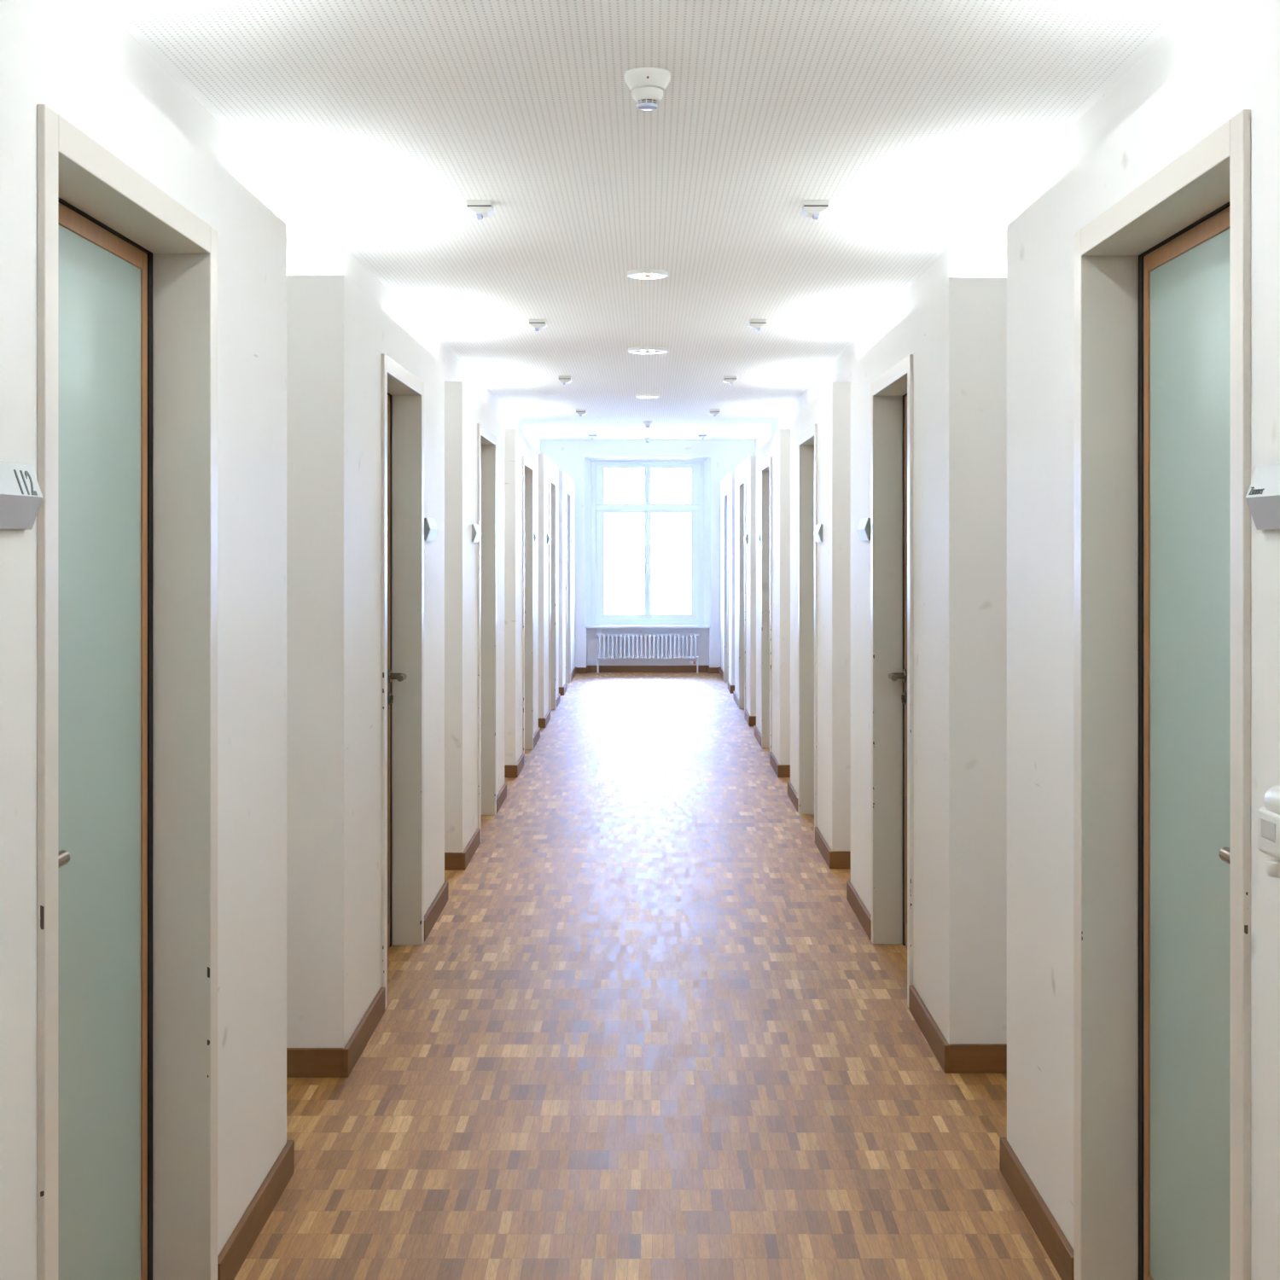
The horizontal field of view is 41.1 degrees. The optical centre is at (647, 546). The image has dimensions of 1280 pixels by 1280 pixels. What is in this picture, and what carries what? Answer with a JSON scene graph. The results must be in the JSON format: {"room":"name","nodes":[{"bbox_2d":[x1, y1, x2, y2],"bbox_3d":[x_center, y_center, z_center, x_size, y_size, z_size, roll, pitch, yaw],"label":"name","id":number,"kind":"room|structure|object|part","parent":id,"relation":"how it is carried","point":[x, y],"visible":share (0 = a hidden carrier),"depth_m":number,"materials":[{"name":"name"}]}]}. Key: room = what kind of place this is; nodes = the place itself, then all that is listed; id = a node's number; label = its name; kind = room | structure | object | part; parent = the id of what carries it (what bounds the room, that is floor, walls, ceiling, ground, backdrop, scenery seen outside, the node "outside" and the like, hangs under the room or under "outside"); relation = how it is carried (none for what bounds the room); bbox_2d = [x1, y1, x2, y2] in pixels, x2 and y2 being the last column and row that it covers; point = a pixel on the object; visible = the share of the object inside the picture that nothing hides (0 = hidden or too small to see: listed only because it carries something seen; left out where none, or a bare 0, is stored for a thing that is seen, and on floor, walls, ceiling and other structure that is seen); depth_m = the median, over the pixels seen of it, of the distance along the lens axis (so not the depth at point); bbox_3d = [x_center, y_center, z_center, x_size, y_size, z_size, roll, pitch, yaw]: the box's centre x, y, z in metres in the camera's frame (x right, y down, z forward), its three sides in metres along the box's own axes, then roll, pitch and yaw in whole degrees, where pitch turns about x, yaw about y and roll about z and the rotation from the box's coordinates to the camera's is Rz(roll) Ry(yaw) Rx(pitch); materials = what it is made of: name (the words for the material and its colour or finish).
{"room":"office corridor","nodes":[
{"label":"office corridor","id":0,"kind":"room"},
{"bbox_2d":[0,0,575,1279],"bbox_3d":[-1.105,0.377,11.355,0.430,2.346,19.170,0,0,0],"label":"wall","id":1,"kind":"structure","parent":0,"point":[42,61],"depth_m":4.12,"materials":[{"name":"white paint"}]},
{"bbox_2d":[0,460,42,529],"bbox_3d":[-0.877,-0.071,2.319,0.026,0.092,0.240,0,0,0],"label":"room sign","id":2,"kind":"object","parent":1,"relation":"attached to","point":[20,494],"visible":1,"depth_m":2.36,"materials":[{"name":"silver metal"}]},
{"bbox_2d":[37,104,217,1279],"bbox_3d":[-0.958,0.452,2.987,0.160,2.196,1.001,0,0,0],"label":"door","id":3,"kind":"structure","parent":1,"relation":"in","point":[127,274],"depth_m":3.26,"materials":[{"name":"glass"}]},
{"bbox_3d":[-0.959,0.498,2.675,0.066,0.024,0.124,0,0,0],"label":"lever","id":4,"kind":"part","parent":3,"relation":"part of","materials":[{"name":"silver metal"}]},
{"bbox_3d":[-1.007,0.452,2.978,0.010,2.001,0.791,0,0,0],"label":"glass panel","id":5,"kind":"part","parent":3,"relation":"part of","materials":[{"name":"green glass"}]},
{"bbox_2d":[217,1140,294,1279],"bbox_3d":[-1.097,1.508,2.990,0.445,0.083,2.470,0,0,0],"label":"baseboard","id":6,"kind":"structure","parent":1,"relation":"attached to","point":[233,1254],"depth_m":3.83,"materials":[{"name":"brown wood"}]},
{"bbox_2d":[286,881,448,1077],"bbox_3d":[-1.097,1.508,6.240,0.445,0.083,2.510,0,0,0],"label":"baseboard","id":7,"kind":"structure","parent":1,"relation":"attached to","point":[301,1062],"depth_m":4.99,"materials":[{"name":"brown wood"}]},
{"bbox_2d":[381,353,424,1009],"bbox_3d":[-0.958,0.452,6.197,0.160,2.196,1.001,0,0,0],"label":"door","id":8,"kind":"structure","parent":1,"relation":"in","point":[402,392],"depth_m":6.64,"materials":[{"name":"wood"}]},
{"bbox_3d":[-1.007,0.452,6.189,0.010,2.001,0.791,0,0,0],"label":"glass panel","id":9,"kind":"part","parent":8,"relation":"part of","materials":[{"name":"green glass"}]},
{"bbox_3d":[-0.994,0.498,6.578,0.009,0.053,0.053,0,0,0],"label":"handle","id":10,"kind":"part","parent":8,"relation":"part of","materials":[{"name":"silver metal"}]},
{"bbox_3d":[-0.959,0.498,6.528,0.066,0.024,0.124,0,0,0],"label":"lever","id":11,"kind":"part","parent":8,"relation":"part of","materials":[{"name":"silver metal"}]},
{"bbox_2d":[424,517,437,541],"bbox_3d":[-0.877,-0.071,6.908,0.026,0.092,0.240,0,0,0],"label":"room sign","id":12,"kind":"object","parent":1,"relation":"attached to","point":[430,527],"visible":0.97,"depth_m":6.84,"materials":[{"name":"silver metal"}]},
{"bbox_2d":[444,782,506,870],"bbox_3d":[-1.097,1.508,9.405,0.445,0.083,2.440,0,0,0],"label":"baseboard","id":13,"kind":"structure","parent":1,"relation":"attached to","point":[453,861],"depth_m":8.31,"materials":[{"name":"brown wood"}]},
{"bbox_2d":[471,523,481,541],"bbox_3d":[-0.877,-0.071,8.754,0.026,0.092,0.240,0,0,0],"label":"room sign","id":14,"kind":"object","parent":1,"relation":"attached to","point":[476,532],"visible":1,"depth_m":8.66,"materials":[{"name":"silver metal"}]},
{"bbox_2d":[477,423,496,827],"bbox_3d":[-0.958,0.452,9.422,0.160,2.196,1.001,0,0,0],"label":"door","id":15,"kind":"structure","parent":1,"relation":"in","point":[486,439],"depth_m":9.87,"materials":[{"name":"wood"}]},
{"bbox_2d":[504,727,540,777],"bbox_3d":[-1.097,1.508,12.675,0.445,0.083,2.420,0,0,0],"label":"baseboard","id":16,"kind":"structure","parent":1,"relation":"attached to","point":[509,770],"depth_m":11.58,"materials":[{"name":"brown wood"}]},
{"bbox_2d":[522,455,533,753],"bbox_3d":[-0.958,0.452,12.623,0.160,2.196,1.001,0,0,0],"label":"door","id":17,"kind":"structure","parent":1,"relation":"in","point":[527,466],"depth_m":13.07,"materials":[{"name":"wood"}]},
{"bbox_2d":[533,531,538,543],"bbox_3d":[-0.877,-0.071,13.333,0.026,0.092,0.240,0,0,0],"label":"room sign","id":18,"kind":"object","parent":1,"relation":"attached to","point":[535,536],"visible":0.87,"depth_m":13.22,"materials":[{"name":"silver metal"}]},
{"bbox_2d":[546,534,551,544],"bbox_3d":[-0.877,-0.071,15.194,0.026,0.092,0.240,0,0,0],"label":"room sign","id":19,"kind":"object","parent":1,"relation":"attached to","point":[549,538],"visible":1,"depth_m":15.08,"materials":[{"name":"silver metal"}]},
{"bbox_2d":[538,693,560,727],"bbox_3d":[-1.097,1.508,15.845,0.445,0.083,2.480,0,0,0],"label":"baseboard","id":20,"kind":"structure","parent":1,"relation":"attached to","point":[543,723],"depth_m":14.82,"materials":[{"name":"brown wood"}]},
{"bbox_2d":[548,475,556,709],"bbox_3d":[-0.958,0.452,15.863,0.160,2.196,1.001,0,0,0],"label":"door","id":21,"kind":"structure","parent":1,"relation":"in","point":[552,482],"depth_m":16.30,"materials":[{"name":"wood"}]},
{"bbox_2d":[558,666,575,695],"bbox_3d":[-1.097,1.508,19.387,0.445,0.083,3.105,0,0,0],"label":"baseboard","id":22,"kind":"structure","parent":1,"relation":"attached to","point":[562,690],"depth_m":18.15,"materials":[{"name":"brown wood"}]},
{"bbox_2d":[565,487,570,682],"bbox_3d":[-0.958,0.452,19.023,0.160,2.196,1.001,0,0,0],"label":"door","id":23,"kind":"structure","parent":1,"relation":"in","point":[567,491],"depth_m":19.47,"materials":[{"name":"wood"}]},
{"bbox_2d":[36,0,540,453],"bbox_3d":[-1.460,0.120,7.970,0.280,2.859,25.940,0,0,0],"label":"wall","id":24,"kind":"structure","parent":0,"point":[311,249],"depth_m":5.66,"materials":[{"name":"white paint"}]},
{"bbox_2d":[233,672,1061,1279],"bbox_3d":[0.000,1.610,8.150,3.200,0.120,26.300,0,0,0],"label":"floor","id":25,"kind":"structure","parent":0,"point":[647,1030],"depth_m":5.00,"materials":[{"name":"brown wood"}]},
{"bbox_2d":[595,634,699,673],"bbox_3d":[0.000,1.310,20.985,1.270,0.480,0.100,0,0,0],"label":"radiator","id":26,"kind":"object","parent":25,"relation":"on","point":[612,636],"visible":1,"depth_m":20.94,"materials":[{"name":"white metal"}]},
{"bbox_3d":[-0.612,1.455,20.975,0.036,0.190,0.036,0,0,0],"label":"leg","id":27,"kind":"part","parent":26,"relation":"part of","materials":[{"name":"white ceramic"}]},
{"bbox_3d":[0.000,1.074,20.985,1.270,0.008,0.100,0,0,0],"label":"rail","id":28,"kind":"part","parent":26,"relation":"part of","materials":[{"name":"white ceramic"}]},
{"bbox_3d":[0.612,1.455,20.975,0.036,0.190,0.036,0,0,0],"label":"leg","id":29,"kind":"part","parent":26,"relation":"part of","materials":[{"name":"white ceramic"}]},
{"bbox_2d":[96,0,1198,440],"bbox_3d":[0.000,-1.384,8.150,3.200,0.150,26.300,0,0,0],"label":"ceiling","id":30,"kind":"structure","parent":0,"point":[382,119],"depth_m":5.56,"materials":[{"name":"white paint"}]},
{"bbox_2d":[466,199,494,220],"bbox_3d":[-0.633,-1.277,6.480,0.099,0.064,0.090,0,0,0],"label":"sensor","id":31,"kind":"object","parent":30,"relation":"attached to","point":[480,208],"visible":1,"depth_m":6.44,"materials":[{"name":"white plastic"}]},
{"bbox_3d":[-0.636,-1.299,6.480,0.094,0.020,0.090,0,0,0],"label":"plate","id":32,"kind":"part","parent":31,"relation":"part of","materials":[{"name":"white plastic"}]},
{"bbox_2d":[529,319,546,331],"bbox_3d":[-0.633,-1.277,9.840,0.099,0.064,0.090,0,0,0],"label":"sensor","id":33,"kind":"object","parent":30,"relation":"attached to","point":[538,324],"visible":1,"depth_m":9.80,"materials":[{"name":"white plastic"}]},
{"bbox_3d":[-0.636,-1.299,9.840,0.094,0.020,0.090,0,0,0],"label":"plate","id":34,"kind":"part","parent":33,"relation":"part of","materials":[{"name":"white plastic"}]},
{"bbox_2d":[558,376,571,384],"bbox_3d":[-0.633,-1.277,13.100,0.099,0.064,0.090,0,0,0],"label":"sensor","id":35,"kind":"object","parent":30,"relation":"attached to","point":[564,380],"visible":1,"depth_m":13.06,"materials":[{"name":"white plastic"}]},
{"bbox_3d":[-0.636,-1.299,13.100,0.094,0.020,0.090,0,0,0],"label":"plate","id":36,"kind":"part","parent":35,"relation":"part of","materials":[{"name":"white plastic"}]},
{"bbox_2d":[576,409,586,416],"bbox_3d":[-0.633,-1.277,16.260,0.099,0.064,0.090,0,0,0],"label":"sensor","id":37,"kind":"object","parent":30,"relation":"attached to","point":[580,412],"visible":1,"depth_m":16.22,"materials":[{"name":"white plastic"}]},
{"bbox_2d":[588,433,597,439],"bbox_3d":[-0.633,-1.277,19.750,0.099,0.064,0.090,0,0,0],"label":"sensor","id":38,"kind":"object","parent":30,"relation":"attached to","point":[592,436],"visible":1,"depth_m":19.71,"materials":[{"name":"white plastic"}]},
{"bbox_2d":[624,67,670,110],"bbox_3d":[0.000,-1.260,4.720,0.129,0.098,0.129,0,0,0],"label":"smoke detector","id":39,"kind":"object","parent":30,"relation":"attached to","point":[647,85],"visible":1,"depth_m":4.68,"materials":[{"name":"white plastic"}]},
{"bbox_2d":[627,268,668,279],"bbox_3d":[0.000,-1.299,8.130,0.195,0.020,0.195,0,0,0],"label":"recessed light","id":40,"kind":"object","parent":30,"relation":"in","point":[647,274],"visible":1,"depth_m":8.09,"materials":[{"name":"white plastic"}]},
{"bbox_2d":[628,346,667,354],"bbox_3d":[0.000,-1.299,11.280,0.262,0.020,0.262,0,0,0],"label":"recessed light","id":41,"kind":"object","parent":30,"relation":"in","point":[640,350],"visible":1,"depth_m":11.23,"materials":[{"name":"white plastic"}]},
{"bbox_2d":[636,394,658,398],"bbox_3d":[0.000,-1.299,14.700,0.197,0.020,0.197,0,0,0],"label":"recessed light","id":42,"kind":"object","parent":30,"relation":"in","point":[642,396],"visible":1,"depth_m":14.63,"materials":[{"name":"white plastic"}]},
{"bbox_2d":[643,420,651,428],"bbox_3d":[0.000,-1.272,17.750,0.097,0.074,0.097,0,0,0],"label":"smoke detector","id":43,"kind":"object","parent":30,"relation":"attached to","point":[647,423],"visible":1,"depth_m":17.72,"materials":[{"name":"white plastic"}]},
{"bbox_2d":[644,437,651,442],"bbox_3d":[0.000,-1.280,20.450,0.077,0.059,0.077,0,0,0],"label":"smoke detector","id":44,"kind":"object","parent":30,"relation":"attached to","point":[647,439],"visible":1,"depth_m":20.43,"materials":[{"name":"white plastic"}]},
{"bbox_2d":[698,433,706,439],"bbox_3d":[0.633,-1.277,19.750,0.099,0.064,0.090,0,0,0],"label":"sensor","id":45,"kind":"object","parent":30,"relation":"attached to","point":[702,436],"visible":1,"depth_m":19.71,"materials":[{"name":"white plastic"}]},
{"bbox_2d":[709,409,719,416],"bbox_3d":[0.633,-1.277,16.260,0.099,0.064,0.090,0,0,0],"label":"sensor","id":46,"kind":"object","parent":30,"relation":"attached to","point":[713,412],"visible":1,"depth_m":16.22,"materials":[{"name":"white plastic"}]},
{"bbox_2d":[723,376,737,384],"bbox_3d":[0.633,-1.277,13.100,0.099,0.064,0.090,0,0,0],"label":"sensor","id":47,"kind":"object","parent":30,"relation":"attached to","point":[730,380],"visible":1,"depth_m":13.06,"materials":[{"name":"white plastic"}]},
{"bbox_3d":[0.636,-1.299,13.100,0.094,0.020,0.090,0,0,0],"label":"plate","id":48,"kind":"part","parent":47,"relation":"part of","materials":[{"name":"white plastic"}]},
{"bbox_2d":[748,319,766,331],"bbox_3d":[0.633,-1.277,9.840,0.099,0.064,0.090,0,0,0],"label":"sensor","id":49,"kind":"object","parent":30,"relation":"attached to","point":[757,324],"visible":1,"depth_m":9.80,"materials":[{"name":"white plastic"}]},
{"bbox_3d":[0.636,-1.299,9.840,0.094,0.020,0.090,0,0,0],"label":"plate","id":50,"kind":"part","parent":49,"relation":"part of","materials":[{"name":"white plastic"}]},
{"bbox_2d":[800,199,828,220],"bbox_3d":[0.633,-1.277,6.480,0.099,0.064,0.090,0,0,0],"label":"sensor","id":51,"kind":"object","parent":30,"relation":"attached to","point":[811,208],"visible":1,"depth_m":6.44,"materials":[{"name":"white plastic"}]},
{"bbox_3d":[0.636,-1.299,6.480,0.094,0.020,0.090,0,0,0],"label":"plate","id":52,"kind":"part","parent":51,"relation":"part of","materials":[{"name":"white plastic"}]},
{"bbox_2d":[540,440,755,667],"bbox_3d":[0.000,0.120,21.120,3.200,2.859,0.360,0,0,0],"label":"wall","id":53,"kind":"structure","parent":0,"point":[720,458],"depth_m":20.94,"materials":[{"name":"white paint"}]},
{"bbox_2d":[585,461,709,628],"bbox_3d":[0.000,-0.035,21.098,1.530,2.055,0.375,0,0,0],"label":"window","id":54,"kind":"structure","parent":53,"relation":"in","point":[599,619],"depth_m":21.21,"materials":[{"name":"white paint"}]},
{"bbox_3d":[-0.323,-0.776,21.234,0.641,0.498,0.056,0,0,0],"label":"sash","id":55,"kind":"part","parent":54,"relation":"part of","materials":[{"name":"glass"}]},
{"bbox_3d":[-0.323,0.221,21.234,0.641,1.348,0.056,0,0,0],"label":"sash","id":56,"kind":"part","parent":54,"relation":"part of","materials":[{"name":"glass"}]},
{"bbox_3d":[0.000,0.979,21.055,1.530,0.028,0.290,0,0,0],"label":"sill","id":57,"kind":"part","parent":54,"relation":"part of","materials":[{"name":"white paint"}]},
{"bbox_3d":[0.323,-0.776,21.234,0.641,0.498,0.056,0,0,0],"label":"sash","id":58,"kind":"part","parent":54,"relation":"part of","materials":[{"name":"white glass"}]},
{"bbox_3d":[0.323,0.221,21.234,0.641,1.348,0.056,0,0,0],"label":"sash","id":59,"kind":"part","parent":54,"relation":"part of","materials":[{"name":"white paint"}]},
{"bbox_2d":[576,665,719,673],"bbox_3d":[0.000,1.508,21.013,2.640,0.085,0.174,0,0,0],"label":"baseboard","id":60,"kind":"structure","parent":53,"relation":"attached to","point":[589,668],"depth_m":21.09,"materials":[{"name":"brown wood"}]},
{"bbox_2d":[720,0,1279,1279],"bbox_3d":[1.105,0.377,11.355,0.430,2.346,19.170,0,0,0],"label":"wall","id":61,"kind":"structure","parent":0,"point":[1239,70],"depth_m":4.22,"materials":[{"name":"white paint"}]},
{"bbox_2d":[723,488,728,681],"bbox_3d":[0.958,0.452,19.192,0.160,2.196,1.001,0,0,0],"label":"door","id":62,"kind":"structure","parent":61,"relation":"in","point":[726,491],"depth_m":19.63,"materials":[{"name":"wood"}]},
{"bbox_2d":[719,666,734,692],"bbox_3d":[1.097,1.508,19.512,0.445,0.083,2.855,0,0,0],"label":"baseboard","id":63,"kind":"structure","parent":61,"relation":"attached to","point":[731,688],"depth_m":18.45,"materials":[{"name":"brown wood"}]},
{"bbox_2d":[738,475,745,709],"bbox_3d":[0.958,0.452,15.943,0.160,2.196,1.001,0,0,0],"label":"door","id":64,"kind":"structure","parent":61,"relation":"in","point":[741,481],"depth_m":16.39,"materials":[{"name":"wood"}]},
{"bbox_2d":[733,690,756,726],"bbox_3d":[1.097,1.508,16.100,0.445,0.083,2.630,0,0,0],"label":"baseboard","id":65,"kind":"structure","parent":61,"relation":"attached to","point":[751,720],"depth_m":15.02,"materials":[{"name":"brown wood"}]},
{"bbox_2d":[743,534,747,544],"bbox_3d":[0.877,-0.071,15.271,0.026,0.092,0.240,0,0,0],"label":"room sign","id":66,"kind":"object","parent":61,"relation":"attached to","point":[745,538],"visible":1,"depth_m":15.15,"materials":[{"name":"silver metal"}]},
{"bbox_2d":[756,531,761,543],"bbox_3d":[0.877,-0.071,13.433,0.026,0.092,0.240,0,0,0],"label":"room sign","id":67,"kind":"object","parent":61,"relation":"attached to","point":[759,537],"visible":0.87,"depth_m":13.32,"materials":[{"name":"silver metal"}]},
{"bbox_2d":[761,456,772,751],"bbox_3d":[0.958,0.452,12.723,0.160,2.196,1.001,0,0,0],"label":"door","id":68,"kind":"structure","parent":61,"relation":"in","point":[766,466],"depth_m":13.16,"materials":[{"name":"wood"}]},
{"bbox_2d":[754,725,790,777],"bbox_3d":[1.097,1.508,12.760,0.445,0.083,2.570,0,0,0],"label":"baseboard","id":69,"kind":"structure","parent":61,"relation":"attached to","point":[782,770],"depth_m":11.63,"materials":[{"name":"brown wood"}]},
{"bbox_2d":[797,424,817,841],"bbox_3d":[0.958,0.452,9.453,0.160,2.196,1.001,0,0,0],"label":"door","id":70,"kind":"structure","parent":61,"relation":"in","point":[807,441],"depth_m":9.89,"materials":[{"name":"wood"}]},
{"bbox_2d":[813,523,822,541],"bbox_3d":[0.877,-0.071,8.781,0.026,0.092,0.240,0,0,0],"label":"room sign","id":71,"kind":"object","parent":61,"relation":"attached to","point":[817,532],"visible":1,"depth_m":8.70,"materials":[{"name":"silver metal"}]},
{"bbox_2d":[787,781,850,868],"bbox_3d":[1.097,1.508,9.450,0.445,0.083,2.470,0,0,0],"label":"baseboard","id":72,"kind":"structure","parent":61,"relation":"attached to","point":[834,859],"depth_m":8.35,"materials":[{"name":"brown wood"}]},
{"bbox_2d":[856,517,870,541],"bbox_3d":[0.877,-0.071,6.928,0.026,0.092,0.240,0,0,0],"label":"room sign","id":73,"kind":"object","parent":61,"relation":"attached to","point":[864,528],"visible":0.93,"depth_m":6.86,"materials":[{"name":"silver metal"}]},
{"bbox_2d":[870,354,913,1006],"bbox_3d":[0.958,0.452,6.218,0.160,2.196,1.001,0,0,0],"label":"door","id":74,"kind":"structure","parent":61,"relation":"in","point":[892,392],"depth_m":6.66,"materials":[{"name":"wood"}]},
{"bbox_3d":[0.959,0.498,6.548,0.066,0.024,0.124,0,0,0],"label":"lever","id":75,"kind":"part","parent":74,"relation":"part of","materials":[{"name":"silver metal"}]},
{"bbox_3d":[0.994,0.498,6.598,0.009,0.053,0.053,0,0,0],"label":"handle","id":76,"kind":"part","parent":74,"relation":"part of","materials":[{"name":"silver metal"}]},
{"bbox_3d":[1.007,0.452,6.208,0.010,2.001,0.791,0,0,0],"label":"glass panel","id":77,"kind":"part","parent":74,"relation":"part of","materials":[{"name":"green glass"}]},
{"bbox_2d":[846,880,1006,1073],"bbox_3d":[1.097,1.508,6.265,0.445,0.083,2.480,0,0,0],"label":"baseboard","id":78,"kind":"structure","parent":61,"relation":"attached to","point":[953,1058],"depth_m":5.04,"materials":[{"name":"brown wood"}]},
{"bbox_2d":[999,1136,1073,1279],"bbox_3d":[1.097,1.508,3.000,0.445,0.083,2.490,0,0,0],"label":"baseboard","id":79,"kind":"structure","parent":61,"relation":"attached to","point":[1047,1230],"depth_m":3.84,"materials":[{"name":"brown wood"}]},
{"bbox_2d":[1073,109,1250,1279],"bbox_3d":[0.958,0.452,3.018,0.160,2.196,1.001,0,0,0],"label":"door","id":80,"kind":"structure","parent":61,"relation":"in","point":[1162,276],"depth_m":3.30,"materials":[{"name":"glass"}]},
{"bbox_3d":[1.007,0.452,3.009,0.010,2.001,0.791,0,0,0],"label":"glass panel","id":81,"kind":"part","parent":80,"relation":"part of","materials":[{"name":"green glass"}]},
{"bbox_3d":[0.959,0.498,2.705,0.066,0.024,0.124,0,0,0],"label":"lever","id":82,"kind":"part","parent":80,"relation":"part of","materials":[{"name":"silver metal"}]},
{"bbox_2d":[1245,463,1279,529],"bbox_3d":[0.877,-0.071,2.346,0.026,0.092,0.240,0,0,0],"label":"room sign","id":83,"kind":"object","parent":61,"relation":"attached to","point":[1263,495],"visible":1,"depth_m":2.41,"materials":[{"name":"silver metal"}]},
{"bbox_2d":[1257,784,1279,878],"bbox_3d":[0.880,0.393,2.357,0.050,0.123,0.093,0,0,0],"label":"wall switch","id":84,"kind":"object","parent":61,"relation":"attached to","point":[1268,815],"visible":1,"depth_m":2.35,"materials":[{"name":"white plastic"}]},
{"bbox_2d":[755,0,1258,454],"bbox_3d":[1.460,0.120,7.970,0.280,2.859,25.940,0,0,0],"label":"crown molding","id":85,"kind":"structure","parent":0,"point":[981,251],"depth_m":5.71,"materials":[{"name":"white paint"}]},
{"label":"outside","id":86,"kind":"structure","parent":0,"visible":0},
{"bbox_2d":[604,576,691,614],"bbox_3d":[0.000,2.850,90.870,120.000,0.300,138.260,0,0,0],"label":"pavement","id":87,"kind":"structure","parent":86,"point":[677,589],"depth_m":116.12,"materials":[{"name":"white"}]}
]}

